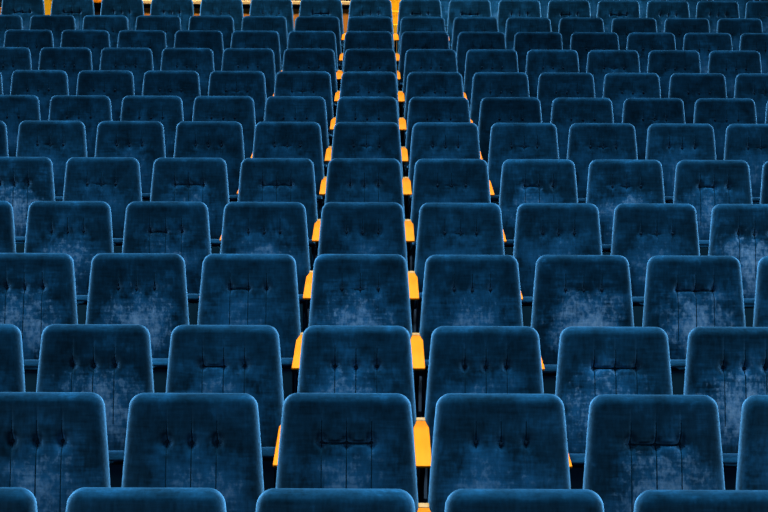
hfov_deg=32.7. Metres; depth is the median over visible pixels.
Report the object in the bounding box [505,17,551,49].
seat
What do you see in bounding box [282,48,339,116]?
seat
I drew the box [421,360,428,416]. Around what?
seat cushion
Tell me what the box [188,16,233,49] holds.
seat
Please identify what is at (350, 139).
seat
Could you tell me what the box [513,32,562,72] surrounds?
seat
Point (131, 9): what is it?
seat
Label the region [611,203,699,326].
seat
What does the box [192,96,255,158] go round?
seat
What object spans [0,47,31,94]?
seat
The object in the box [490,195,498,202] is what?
seat cushion
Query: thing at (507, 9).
seat
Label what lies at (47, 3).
wall
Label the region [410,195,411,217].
seat cushion
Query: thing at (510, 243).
seat cushion
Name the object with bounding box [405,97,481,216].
seat
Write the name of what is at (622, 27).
seat
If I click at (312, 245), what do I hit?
seat cushion
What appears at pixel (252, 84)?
seat
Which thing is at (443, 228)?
seat
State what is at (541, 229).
seat
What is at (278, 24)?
seat
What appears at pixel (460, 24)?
seat
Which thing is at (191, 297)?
seat cushion
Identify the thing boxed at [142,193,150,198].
seat cushion
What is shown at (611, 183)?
seat
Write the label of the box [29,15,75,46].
seat
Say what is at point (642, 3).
seat
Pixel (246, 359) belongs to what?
seat
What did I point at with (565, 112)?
seat
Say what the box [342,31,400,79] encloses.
seat
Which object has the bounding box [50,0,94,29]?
seat
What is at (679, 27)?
seat
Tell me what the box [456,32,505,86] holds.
seat
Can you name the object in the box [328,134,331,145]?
seat cushion
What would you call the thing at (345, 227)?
seat
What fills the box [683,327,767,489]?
seat
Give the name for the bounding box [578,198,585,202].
seat cushion
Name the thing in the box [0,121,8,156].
seat
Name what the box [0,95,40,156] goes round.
seat
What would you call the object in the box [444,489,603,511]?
seat
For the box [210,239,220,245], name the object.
seat cushion
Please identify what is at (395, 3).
wooden steps
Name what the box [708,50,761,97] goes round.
seat
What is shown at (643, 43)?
seat
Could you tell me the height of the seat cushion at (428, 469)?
0.390 m
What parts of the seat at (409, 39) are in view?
backrest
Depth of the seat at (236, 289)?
6.42 m
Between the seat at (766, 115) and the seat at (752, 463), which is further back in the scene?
the seat at (766, 115)
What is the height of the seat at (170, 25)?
1.002 m
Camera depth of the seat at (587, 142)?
9.12 m
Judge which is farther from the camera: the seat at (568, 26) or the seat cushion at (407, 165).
the seat at (568, 26)
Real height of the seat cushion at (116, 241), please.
0.390 m
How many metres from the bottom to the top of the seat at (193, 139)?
1.002 m
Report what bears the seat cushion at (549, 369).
on the seat at (569, 290)
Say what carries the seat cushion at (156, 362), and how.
on the seat at (148, 290)
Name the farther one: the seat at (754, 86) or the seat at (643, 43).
the seat at (643, 43)
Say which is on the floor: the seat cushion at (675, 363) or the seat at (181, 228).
the seat at (181, 228)
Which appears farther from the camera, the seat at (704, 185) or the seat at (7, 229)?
the seat at (704, 185)
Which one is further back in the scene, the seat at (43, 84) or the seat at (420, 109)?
the seat at (43, 84)
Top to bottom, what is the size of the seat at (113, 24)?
1.002 m
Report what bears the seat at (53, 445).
on the floor
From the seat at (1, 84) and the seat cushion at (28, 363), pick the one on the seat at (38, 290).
the seat cushion at (28, 363)
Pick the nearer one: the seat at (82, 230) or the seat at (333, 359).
the seat at (333, 359)
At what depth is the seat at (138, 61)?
11.78 m
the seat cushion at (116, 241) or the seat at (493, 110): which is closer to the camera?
the seat cushion at (116, 241)
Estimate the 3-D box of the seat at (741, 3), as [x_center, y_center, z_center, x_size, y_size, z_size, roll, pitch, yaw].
[4.139,-2.664,15.269,0.566,1.002,0.581,0,12,0]
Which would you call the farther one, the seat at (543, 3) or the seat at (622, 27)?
the seat at (543, 3)
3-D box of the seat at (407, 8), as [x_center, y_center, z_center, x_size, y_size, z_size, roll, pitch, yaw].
[0.424,-2.304,14.361,0.566,1.002,0.581,0,12,0]
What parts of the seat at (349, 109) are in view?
backrest, armrest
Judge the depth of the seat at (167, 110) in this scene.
10.00 m
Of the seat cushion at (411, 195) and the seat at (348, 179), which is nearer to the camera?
the seat at (348, 179)
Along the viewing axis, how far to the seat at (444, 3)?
15.35 m
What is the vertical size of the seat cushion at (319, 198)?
0.390 m
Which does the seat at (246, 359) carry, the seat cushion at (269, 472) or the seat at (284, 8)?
the seat cushion at (269, 472)
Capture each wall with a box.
[0,0,349,32]
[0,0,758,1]
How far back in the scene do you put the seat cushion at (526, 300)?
7.24 m
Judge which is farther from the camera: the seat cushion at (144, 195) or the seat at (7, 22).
the seat at (7, 22)
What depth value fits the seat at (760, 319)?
6.45 m
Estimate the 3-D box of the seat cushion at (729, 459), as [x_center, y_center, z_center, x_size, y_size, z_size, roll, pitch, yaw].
[1.529,1.029,5.514,0.494,0.390,0.123,0,12,0]
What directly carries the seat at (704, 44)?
on the floor
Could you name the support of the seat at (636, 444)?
on the floor
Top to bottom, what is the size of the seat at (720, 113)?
1.002 m
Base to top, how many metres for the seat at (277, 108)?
1.002 m
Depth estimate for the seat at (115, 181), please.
8.21 m
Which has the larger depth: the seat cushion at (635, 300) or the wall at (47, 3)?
the wall at (47, 3)
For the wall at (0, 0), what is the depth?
18.59 m
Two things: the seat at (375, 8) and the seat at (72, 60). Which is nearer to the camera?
the seat at (72, 60)
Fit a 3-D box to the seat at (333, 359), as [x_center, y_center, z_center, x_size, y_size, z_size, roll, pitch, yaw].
[-0.096,0.839,5.433,0.566,1.002,0.581,0,12,0]
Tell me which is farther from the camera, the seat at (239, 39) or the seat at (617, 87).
the seat at (239, 39)
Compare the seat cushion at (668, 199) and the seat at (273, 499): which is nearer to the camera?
the seat at (273, 499)
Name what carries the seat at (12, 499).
on the floor
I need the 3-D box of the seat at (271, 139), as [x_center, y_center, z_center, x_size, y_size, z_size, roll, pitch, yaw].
[-0.650,-0.397,9.001,0.566,1.002,0.581,0,12,0]
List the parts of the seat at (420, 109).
backrest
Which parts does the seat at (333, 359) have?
backrest, armrest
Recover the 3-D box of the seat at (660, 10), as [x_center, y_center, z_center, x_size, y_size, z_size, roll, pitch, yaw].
[3.173,-2.293,14.376,0.566,1.002,0.581,0,12,0]
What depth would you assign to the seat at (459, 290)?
6.43 m
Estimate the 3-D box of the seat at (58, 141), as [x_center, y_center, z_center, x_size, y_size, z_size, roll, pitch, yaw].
[-2.299,-0.406,9.002,0.566,1.002,0.581,0,12,0]
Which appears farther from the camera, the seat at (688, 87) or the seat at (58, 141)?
the seat at (688, 87)
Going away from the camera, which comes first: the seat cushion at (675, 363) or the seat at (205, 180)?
the seat cushion at (675, 363)
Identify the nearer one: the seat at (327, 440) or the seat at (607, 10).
the seat at (327, 440)
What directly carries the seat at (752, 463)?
on the floor
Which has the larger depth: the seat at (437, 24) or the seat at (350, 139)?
the seat at (437, 24)
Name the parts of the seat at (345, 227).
backrest, armrest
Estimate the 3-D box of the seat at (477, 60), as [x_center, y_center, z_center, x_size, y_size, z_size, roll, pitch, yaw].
[0.997,-1.327,11.686,0.566,1.002,0.581,0,12,0]
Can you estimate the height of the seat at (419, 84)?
1.002 m
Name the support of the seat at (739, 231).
on the floor
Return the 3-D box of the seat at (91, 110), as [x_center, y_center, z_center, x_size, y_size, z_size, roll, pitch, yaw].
[-2.305,-0.691,9.891,0.566,1.002,0.581,0,12,0]
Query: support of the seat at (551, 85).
on the floor
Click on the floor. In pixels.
(420, 377)
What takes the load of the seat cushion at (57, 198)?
on the seat at (58, 141)
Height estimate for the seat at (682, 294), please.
1.002 m
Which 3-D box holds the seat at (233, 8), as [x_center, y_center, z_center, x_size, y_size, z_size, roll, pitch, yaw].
[-1.776,-2.313,14.355,0.566,1.002,0.581,0,12,0]
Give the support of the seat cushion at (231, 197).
on the seat at (193, 139)
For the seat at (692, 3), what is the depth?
15.36 m
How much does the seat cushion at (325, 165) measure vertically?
0.390 m
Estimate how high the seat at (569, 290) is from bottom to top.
1.002 m
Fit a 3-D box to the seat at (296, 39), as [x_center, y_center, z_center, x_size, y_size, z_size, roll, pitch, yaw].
[-0.678,-1.647,12.576,0.566,1.002,0.581,0,12,0]
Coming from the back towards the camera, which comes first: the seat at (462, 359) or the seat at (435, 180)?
the seat at (435, 180)
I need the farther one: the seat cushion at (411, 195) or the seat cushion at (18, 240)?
the seat cushion at (411, 195)
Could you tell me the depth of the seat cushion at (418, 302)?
7.26 m
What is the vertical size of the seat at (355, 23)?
1.002 m
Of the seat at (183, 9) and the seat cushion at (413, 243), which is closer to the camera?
the seat cushion at (413, 243)
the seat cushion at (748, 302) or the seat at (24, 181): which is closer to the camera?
the seat cushion at (748, 302)
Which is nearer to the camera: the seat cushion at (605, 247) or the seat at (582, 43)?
the seat cushion at (605, 247)
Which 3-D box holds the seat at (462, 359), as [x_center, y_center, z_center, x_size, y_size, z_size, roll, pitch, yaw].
[0.455,0.841,5.434,0.566,1.002,0.581,0,12,0]
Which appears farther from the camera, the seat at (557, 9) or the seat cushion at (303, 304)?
the seat at (557, 9)
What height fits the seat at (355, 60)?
1.002 m
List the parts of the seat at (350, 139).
backrest, armrest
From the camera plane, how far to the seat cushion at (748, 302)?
7.25 m
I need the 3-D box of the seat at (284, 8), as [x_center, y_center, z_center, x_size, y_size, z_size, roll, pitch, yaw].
[-1.226,-2.311,14.358,0.566,1.002,0.581,0,12,0]
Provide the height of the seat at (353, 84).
1.002 m
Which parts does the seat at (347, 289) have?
backrest, armrest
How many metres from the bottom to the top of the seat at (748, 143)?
1.002 m
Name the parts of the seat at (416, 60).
backrest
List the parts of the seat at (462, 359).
backrest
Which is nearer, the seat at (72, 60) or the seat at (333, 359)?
the seat at (333, 359)
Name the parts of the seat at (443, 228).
backrest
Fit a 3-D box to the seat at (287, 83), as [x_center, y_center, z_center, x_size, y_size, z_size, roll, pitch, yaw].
[-0.654,-1.002,10.791,0.566,1.002,0.581,0,12,0]
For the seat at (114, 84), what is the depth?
10.89 m
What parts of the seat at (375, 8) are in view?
backrest, armrest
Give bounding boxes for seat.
[0,15,22,46]
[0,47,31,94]
[0,73,2,94]
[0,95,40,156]
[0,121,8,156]
[0,157,54,252]
[0,201,15,252]
[0,253,77,391]
[0,324,24,391]
[0,392,110,511]
[0,487,37,511]
[1,0,44,29]
[4,29,53,69]
[10,70,68,120]
[16,120,86,200]
[24,201,113,323]
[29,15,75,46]
[36,324,153,486]
[38,47,92,94]
[48,95,111,156]
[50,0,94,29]
[60,30,109,69]
[63,157,141,252]
[66,487,225,511]
[76,70,134,120]
[82,15,128,47]
[86,253,188,392]
[95,121,165,200]
[99,48,153,95]
[100,0,143,29]
[117,30,166,70]
[120,96,183,157]
[122,201,210,324]
[122,393,263,511]
[135,15,180,47]
[142,71,200,120]
[150,0,193,29]
[150,158,228,253]
[160,48,213,95]
[166,325,283,490]
[174,30,223,70]
[174,121,244,202]
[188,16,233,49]
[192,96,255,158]
[197,254,302,400]
[200,0,243,30]
[208,71,266,123]
[220,202,312,331]
[221,48,275,97]
[230,31,281,73]
[237,158,320,270]
[241,16,287,67]
[249,0,293,33]
[252,122,326,218]
[255,488,414,511]
[264,96,331,176]
[274,71,335,145]
[276,393,430,511]
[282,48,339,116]
[287,31,342,90]
[294,16,342,69]
[297,325,430,502]
[299,0,345,52]
[308,254,424,472]
[318,202,418,332]
[324,158,414,270]
[331,122,411,218]
[335,97,407,197]
[339,72,406,146]
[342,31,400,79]
[343,49,404,116]
[347,16,399,69]
[348,0,398,52]
[397,0,449,52]
[398,17,445,69]
[398,31,449,116]
[402,49,466,146]
[404,72,472,176]
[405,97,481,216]
[408,122,493,217]
[410,159,506,270]
[414,203,522,332]
[420,255,544,416]
[425,326,571,502]
[428,393,570,511]
[439,0,450,32]
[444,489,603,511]
[447,0,491,48]
[451,17,498,51]
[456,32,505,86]
[463,49,518,109]
[470,72,529,126]
[478,97,541,164]
[488,123,558,205]
[489,0,500,18]
[497,0,540,33]
[499,159,577,255]
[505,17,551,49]
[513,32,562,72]
[513,203,601,326]
[525,50,579,97]
[531,255,633,394]
[537,72,594,122]
[538,0,550,16]
[547,0,590,31]
[550,98,613,158]
[555,327,672,488]
[558,17,603,49]
[567,123,637,202]
[570,32,618,72]
[583,394,724,511]
[586,50,639,97]
[586,159,664,254]
[587,0,600,17]
[596,0,639,31]
[602,73,660,122]
[611,18,656,49]
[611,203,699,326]
[622,98,684,159]
[626,32,675,72]
[634,490,767,511]
[636,0,650,17]
[642,256,745,394]
[645,123,715,203]
[646,0,689,32]
[647,50,700,97]
[664,18,709,49]
[666,0,707,17]
[668,73,726,123]
[673,160,752,255]
[683,33,732,72]
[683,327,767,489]
[693,98,756,159]
[696,1,739,32]
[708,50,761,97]
[708,204,767,326]
[713,0,753,17]
[717,18,762,50]
[724,124,767,203]
[734,73,767,123]
[736,395,767,489]
[739,33,767,72]
[745,1,767,32]
[753,256,767,326]
[760,161,767,203]
[765,102,767,123]
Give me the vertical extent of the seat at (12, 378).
1.002 m
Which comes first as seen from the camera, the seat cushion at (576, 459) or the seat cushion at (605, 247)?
the seat cushion at (576, 459)
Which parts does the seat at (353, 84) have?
backrest, armrest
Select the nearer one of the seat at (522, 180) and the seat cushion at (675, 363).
the seat cushion at (675, 363)
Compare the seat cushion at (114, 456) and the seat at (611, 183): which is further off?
the seat at (611, 183)
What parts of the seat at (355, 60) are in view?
backrest, armrest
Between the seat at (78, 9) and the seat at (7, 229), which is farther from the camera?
the seat at (78, 9)
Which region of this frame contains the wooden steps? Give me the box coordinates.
[390,0,400,52]
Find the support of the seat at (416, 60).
on the floor
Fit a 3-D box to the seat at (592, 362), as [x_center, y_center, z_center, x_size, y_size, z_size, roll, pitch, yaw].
[1.004,0.844,5.435,0.566,1.002,0.581,0,12,0]
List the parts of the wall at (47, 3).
post, rail, panel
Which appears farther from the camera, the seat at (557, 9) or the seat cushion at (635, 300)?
the seat at (557, 9)
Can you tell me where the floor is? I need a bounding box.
[308,102,426,502]
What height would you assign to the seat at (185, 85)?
1.002 m
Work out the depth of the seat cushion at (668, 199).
9.03 m
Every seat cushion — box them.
[15,237,24,243]
[23,359,38,368]
[55,196,62,200]
[76,295,87,302]
[108,451,124,462]
[113,238,122,244]
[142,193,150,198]
[152,358,168,367]
[187,294,199,301]
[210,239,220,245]
[229,195,237,200]
[261,447,276,487]
[281,358,297,393]
[298,294,307,330]
[308,239,315,270]
[316,196,321,218]
[324,164,326,176]
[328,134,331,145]
[333,103,335,116]
[407,165,409,216]
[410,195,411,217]
[412,241,416,270]
[416,293,421,332]
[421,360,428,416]
[427,448,431,502]
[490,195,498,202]
[504,240,513,246]
[521,297,532,304]
[542,365,556,373]
[569,454,584,465]
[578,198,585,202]
[602,244,610,250]
[632,297,643,304]
[665,196,672,202]
[670,359,685,368]
[699,240,708,246]
[722,453,737,465]
[744,298,754,306]
[752,197,759,203]
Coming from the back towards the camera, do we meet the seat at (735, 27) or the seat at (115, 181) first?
the seat at (735, 27)
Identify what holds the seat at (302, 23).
on the floor
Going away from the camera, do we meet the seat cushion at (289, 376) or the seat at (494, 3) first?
the seat cushion at (289, 376)
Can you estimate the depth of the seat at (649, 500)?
3.77 m
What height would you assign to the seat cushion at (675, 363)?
0.390 m
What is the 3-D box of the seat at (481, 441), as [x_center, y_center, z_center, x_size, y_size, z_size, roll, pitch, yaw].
[0.440,1.036,4.547,0.566,1.002,0.581,0,12,0]
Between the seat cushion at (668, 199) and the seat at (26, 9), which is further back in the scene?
the seat at (26, 9)
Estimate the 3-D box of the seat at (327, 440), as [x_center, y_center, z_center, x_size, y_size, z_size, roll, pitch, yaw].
[-0.110,1.034,4.545,0.566,1.002,0.581,0,12,0]
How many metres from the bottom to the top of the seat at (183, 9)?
1.002 m
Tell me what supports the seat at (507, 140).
on the floor
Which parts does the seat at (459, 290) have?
backrest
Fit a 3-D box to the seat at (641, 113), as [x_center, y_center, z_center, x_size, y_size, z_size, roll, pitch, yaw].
[2.094,-0.673,9.906,0.566,1.002,0.581,0,12,0]
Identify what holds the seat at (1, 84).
on the floor
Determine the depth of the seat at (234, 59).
11.79 m
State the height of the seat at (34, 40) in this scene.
1.002 m
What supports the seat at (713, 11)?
on the floor
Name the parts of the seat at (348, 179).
backrest, armrest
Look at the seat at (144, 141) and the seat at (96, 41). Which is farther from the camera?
the seat at (96, 41)
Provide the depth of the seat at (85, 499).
3.76 m
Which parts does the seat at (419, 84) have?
backrest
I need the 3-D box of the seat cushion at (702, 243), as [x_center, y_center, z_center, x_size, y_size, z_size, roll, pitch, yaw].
[2.074,0.098,8.186,0.494,0.390,0.123,0,12,0]
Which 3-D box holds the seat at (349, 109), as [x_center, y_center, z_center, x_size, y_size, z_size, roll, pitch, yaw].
[-0.106,-0.682,9.896,0.566,1.002,0.581,0,12,0]
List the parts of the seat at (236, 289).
backrest, armrest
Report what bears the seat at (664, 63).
on the floor
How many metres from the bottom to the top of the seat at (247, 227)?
1.002 m
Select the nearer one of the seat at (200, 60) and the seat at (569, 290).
the seat at (569, 290)
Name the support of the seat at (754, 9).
on the floor
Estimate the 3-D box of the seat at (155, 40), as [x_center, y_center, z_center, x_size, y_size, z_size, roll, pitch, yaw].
[-2.328,-1.653,12.569,0.566,1.002,0.581,0,12,0]
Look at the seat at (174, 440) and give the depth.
4.64 m
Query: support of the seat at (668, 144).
on the floor
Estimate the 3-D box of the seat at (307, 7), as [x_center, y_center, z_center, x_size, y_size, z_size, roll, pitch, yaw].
[-0.676,-2.309,14.359,0.566,1.002,0.581,0,12,0]
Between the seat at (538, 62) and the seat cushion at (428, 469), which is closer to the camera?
the seat cushion at (428, 469)
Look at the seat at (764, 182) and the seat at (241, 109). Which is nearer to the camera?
the seat at (764, 182)
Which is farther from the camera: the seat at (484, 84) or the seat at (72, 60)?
the seat at (72, 60)
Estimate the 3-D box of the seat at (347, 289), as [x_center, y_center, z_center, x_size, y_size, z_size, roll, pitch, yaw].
[-0.094,0.532,6.329,0.566,1.002,0.581,0,12,0]
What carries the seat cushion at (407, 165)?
on the seat at (420, 109)
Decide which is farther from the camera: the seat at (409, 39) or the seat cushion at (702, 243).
the seat at (409, 39)
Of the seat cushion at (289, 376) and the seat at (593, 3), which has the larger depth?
the seat at (593, 3)
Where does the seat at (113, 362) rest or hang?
on the floor
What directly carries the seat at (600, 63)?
on the floor
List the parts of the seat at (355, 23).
backrest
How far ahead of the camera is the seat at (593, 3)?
15.35 m
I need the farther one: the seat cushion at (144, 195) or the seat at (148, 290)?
the seat cushion at (144, 195)
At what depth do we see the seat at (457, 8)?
14.47 m
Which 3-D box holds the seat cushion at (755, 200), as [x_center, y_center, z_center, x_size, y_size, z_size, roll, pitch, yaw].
[2.625,-0.210,9.084,0.494,0.390,0.123,0,12,0]
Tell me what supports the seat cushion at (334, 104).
on the seat at (294, 59)
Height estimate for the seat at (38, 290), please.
1.002 m
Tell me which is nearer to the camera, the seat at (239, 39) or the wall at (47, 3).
the seat at (239, 39)
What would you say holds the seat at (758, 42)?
on the floor
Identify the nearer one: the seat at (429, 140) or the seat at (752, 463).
the seat at (752, 463)
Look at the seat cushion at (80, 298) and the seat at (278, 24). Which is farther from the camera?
the seat at (278, 24)
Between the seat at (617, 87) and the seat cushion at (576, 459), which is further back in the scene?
the seat at (617, 87)
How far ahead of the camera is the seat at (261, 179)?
8.21 m
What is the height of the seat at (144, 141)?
1.002 m
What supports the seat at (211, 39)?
on the floor

